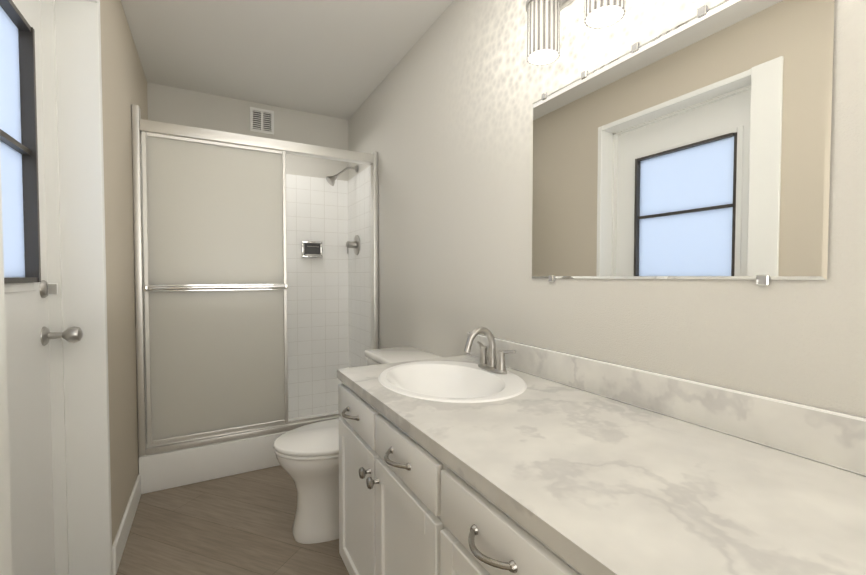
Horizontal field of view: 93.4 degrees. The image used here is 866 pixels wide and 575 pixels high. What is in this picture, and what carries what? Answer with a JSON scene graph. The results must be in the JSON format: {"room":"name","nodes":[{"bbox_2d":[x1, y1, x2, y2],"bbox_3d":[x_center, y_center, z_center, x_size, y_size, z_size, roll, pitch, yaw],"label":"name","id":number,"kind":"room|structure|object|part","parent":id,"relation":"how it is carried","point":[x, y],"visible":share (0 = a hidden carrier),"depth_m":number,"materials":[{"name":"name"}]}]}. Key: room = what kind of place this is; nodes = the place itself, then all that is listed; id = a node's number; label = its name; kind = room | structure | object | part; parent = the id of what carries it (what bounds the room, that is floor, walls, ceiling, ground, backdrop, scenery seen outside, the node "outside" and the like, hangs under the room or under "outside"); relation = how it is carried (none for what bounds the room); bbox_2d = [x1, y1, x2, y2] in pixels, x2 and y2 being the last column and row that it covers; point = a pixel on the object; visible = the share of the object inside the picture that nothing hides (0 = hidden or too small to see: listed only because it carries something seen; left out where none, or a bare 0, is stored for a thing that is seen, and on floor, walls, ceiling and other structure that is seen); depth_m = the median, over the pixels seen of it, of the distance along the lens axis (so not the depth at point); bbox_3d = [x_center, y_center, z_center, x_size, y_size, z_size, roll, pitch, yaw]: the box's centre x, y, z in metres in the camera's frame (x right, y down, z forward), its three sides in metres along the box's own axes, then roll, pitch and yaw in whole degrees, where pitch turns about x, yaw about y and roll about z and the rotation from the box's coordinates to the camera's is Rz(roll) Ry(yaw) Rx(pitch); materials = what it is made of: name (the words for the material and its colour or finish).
{"room":"bathroom","nodes":[
{"label":"bathroom","id":0,"kind":"room"},
{"bbox_2d":[100,0,147,544],"bbox_3d":[-1.650,-0.119,2.085,0.200,2.440,1.360,-1,2,-29],"label":"wall","id":1,"kind":"structure","parent":0,"point":[124,84],"depth_m":1.81,"materials":[{"name":"beige paint"}]},
{"bbox_2d":[112,474,140,574],"bbox_3d":[-1.391,1.050,1.865,0.013,0.115,0.666,-1,2,-29],"label":"baseboard","id":2,"kind":"structure","parent":1,"relation":"attached to","point":[120,541],"depth_m":1.77,"materials":[{"name":"white wood"}]},
{"bbox_2d":[141,156,146,418],"bbox_3d":[-1.745,0.095,2.483,0.008,1.890,0.580,-1,2,-29],"label":"wall tile","id":3,"kind":"structure","parent":1,"relation":"attached to","point":[143,265],"depth_m":2.39,"materials":[{"name":"white tile"}]},
{"bbox_2d":[116,465,348,574],"bbox_3d":[-0.296,1.177,1.185,1.678,0.100,4.540,-1,2,-29],"label":"floor","id":4,"kind":"structure","parent":0,"point":[240,524],"depth_m":1.84,"materials":[{"name":"brown wood"}]},
{"bbox_2d":[138,431,287,493],"bbox_3d":[-0.997,0.989,2.546,1.354,0.200,0.150,-1,2,-29],"label":"shower curb","id":5,"kind":"object","parent":4,"relation":"on","point":[168,470],"visible":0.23,"depth_m":2.31,"materials":[{"name":"white paint"}]},
{"bbox_2d":[288,411,338,420],"bbox_3d":[-1.163,1.056,2.851,1.358,0.050,0.540,-1,2,-29],"label":"pan","id":6,"kind":"object","parent":4,"relation":"on","point":[317,415],"depth_m":3.23,"materials":[{"name":"white ceramic"}]},
{"bbox_2d":[273,346,441,543],"bbox_3d":[-0.351,0.724,1.957,0.776,0.762,0.470,-1,2,-29],"label":"toilet","id":7,"kind":"object","parent":4,"relation":"on","point":[307,456],"visible":0.33,"depth_m":1.78,"materials":[{"name":"white ceramic"}]},
{"bbox_2d":[337,332,865,574],"bbox_3d":[0.436,0.685,0.660,0.638,0.912,2.300,-1,2,-29],"label":"bathroom vanity","id":8,"kind":"object","parent":4,"relation":"on","point":[535,460],"visible":0.98,"depth_m":0.80,"materials":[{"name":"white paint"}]},
{"bbox_2d":[464,327,515,373],"bbox_3d":[0.175,0.221,1.473,0.149,0.159,0.222,-1,2,-29],"label":"faucet","id":9,"kind":"object","parent":8,"relation":"on","point":[489,361],"visible":1,"depth_m":1.47,"materials":[{"name":"silver metal"}]},
{"bbox_2d":[147,82,347,180],"bbox_3d":[-1.409,-0.146,3.059,1.558,2.440,0.120,-1,2,-29],"label":"wall","id":10,"kind":"structure","parent":0,"point":[175,105],"depth_m":3.00,"materials":[{"name":"white paint"}]},
{"bbox_2d":[250,107,273,134],"bbox_3d":[-1.269,-1.238,3.032,0.166,0.175,0.008,-1,2,-29],"label":"air vent","id":11,"kind":"object","parent":10,"relation":"in","point":[261,120],"visible":1,"depth_m":3.03,"materials":[{"name":"white metal"}]},
{"bbox_2d":[286,174,348,418],"bbox_3d":[-1.290,0.079,3.057,1.342,1.890,0.008,-1,2,-29],"label":"wall tile","id":12,"kind":"structure","parent":10,"relation":"attached to","point":[317,313],"depth_m":3.25,"materials":[{"name":"white tile"}]},
{"bbox_2d":[302,241,322,257],"bbox_3d":[-0.943,-0.300,3.202,0.160,0.130,0.050,-1,2,-29],"label":"soap dish","id":13,"kind":"object","parent":12,"relation":"attached to","point":[312,249],"visible":1,"depth_m":3.21,"materials":[{"name":"silver metal"}]},
{"bbox_2d":[121,0,453,119],"bbox_3d":[-0.296,-1.362,1.114,1.678,0.100,4.540,-1,2,-29],"label":"ceiling","id":14,"kind":"structure","parent":0,"point":[341,59],"depth_m":2.27,"materials":[{"name":"white paint"}]},
{"bbox_2d":[348,0,865,416],"bbox_3d":[0.387,-0.103,1.523,0.120,2.440,4.540,-1,2,-29],"label":"wall","id":15,"kind":"structure","parent":0,"point":[440,120],"depth_m":1.46,"materials":[{"name":"white paint"}]},
{"bbox_2d":[131,104,378,456],"bbox_3d":[-0.971,-0.035,2.470,1.354,1.849,0.107,-1,2,-29],"label":"shower door frame","id":16,"kind":"object","parent":15,"relation":"attached to","point":[210,244],"visible":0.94,"depth_m":2.32,"materials":[{"name":"silver metal"}]},
{"bbox_2d":[348,165,370,367],"bbox_3d":[-0.561,0.077,3.130,0.008,1.890,0.580,-1,2,-29],"label":"wall tile","id":17,"kind":"structure","parent":15,"relation":"attached to","point":[359,264],"depth_m":3.11,"materials":[{"name":"white tile"}]},
{"bbox_2d":[326,165,357,185],"bbox_3d":[-0.689,-0.849,3.080,0.238,0.181,0.082,-1,2,-29],"label":"shower head","id":18,"kind":"object","parent":17,"relation":"attached to","point":[331,180],"visible":1,"depth_m":3.05},
{"bbox_2d":[346,235,359,254],"bbox_3d":[-0.624,-0.328,3.141,0.080,0.156,0.156,-1,2,-29],"label":"shower valve","id":19,"kind":"object","parent":17,"relation":"attached to","point":[355,244],"visible":1,"depth_m":3.12,"materials":[{"name":"silver metal"}]},
{"bbox_2d":[526,0,574,65],"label":"sconce","id":20,"kind":"object","parent":15,"relation":"attached to","point":[543,32],"depth_m":1.23,"materials":[{"name":"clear glass"}]},
{"bbox_3d":[0.343,-0.794,1.268,0.100,0.156,0.100,-1,2,-29],"label":"lamp shade","id":21,"kind":"part","parent":20,"relation":"part of","materials":[{"name":"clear glass"}]},
{"bbox_2d":[584,0,624,28],"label":"sconce","id":22,"kind":"object","parent":15,"relation":"attached to","point":[598,14],"depth_m":1.10,"materials":[{"name":"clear glass"}]},
{"bbox_3d":[0.451,-0.789,1.071,0.100,0.156,0.100,-1,2,-29],"label":"lamp shade","id":23,"kind":"part","parent":22,"relation":"part of","materials":[{"name":"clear glass"}]},
{"bbox_2d":[531,0,834,285],"bbox_3d":[0.540,-0.332,1.099,0.010,0.640,0.796,-1,2,-29],"label":"mirror","id":24,"kind":"object","parent":15,"relation":"attached to","point":[698,146],"visible":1,"depth_m":0.95,"materials":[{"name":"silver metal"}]},
{"bbox_3d":[-0.389,-0.055,-0.222,0.200,2.440,2.020,-1,2,-29],"label":"wall","id":25,"kind":"structure","parent":0,"visible":0},
{"bbox_2d":[0,0,82,574],"bbox_3d":[-1.117,0.046,1.065,0.145,2.125,0.882,-1,2,-29],"label":"door","id":26,"kind":"structure","parent":25,"relation":"in","point":[28,288],"depth_m":1.27,"materials":[{"name":"white paint"}]},
{"bbox_2d":[0,0,112,574],"bbox_3d":[-1.068,0.040,1.042,0.217,2.180,1.035,-1,2,-29],"label":"door frame","id":27,"kind":"structure","parent":25,"relation":"attached to","point":[73,148],"depth_m":1.47,"materials":[{"name":"white wood"}]}
]}

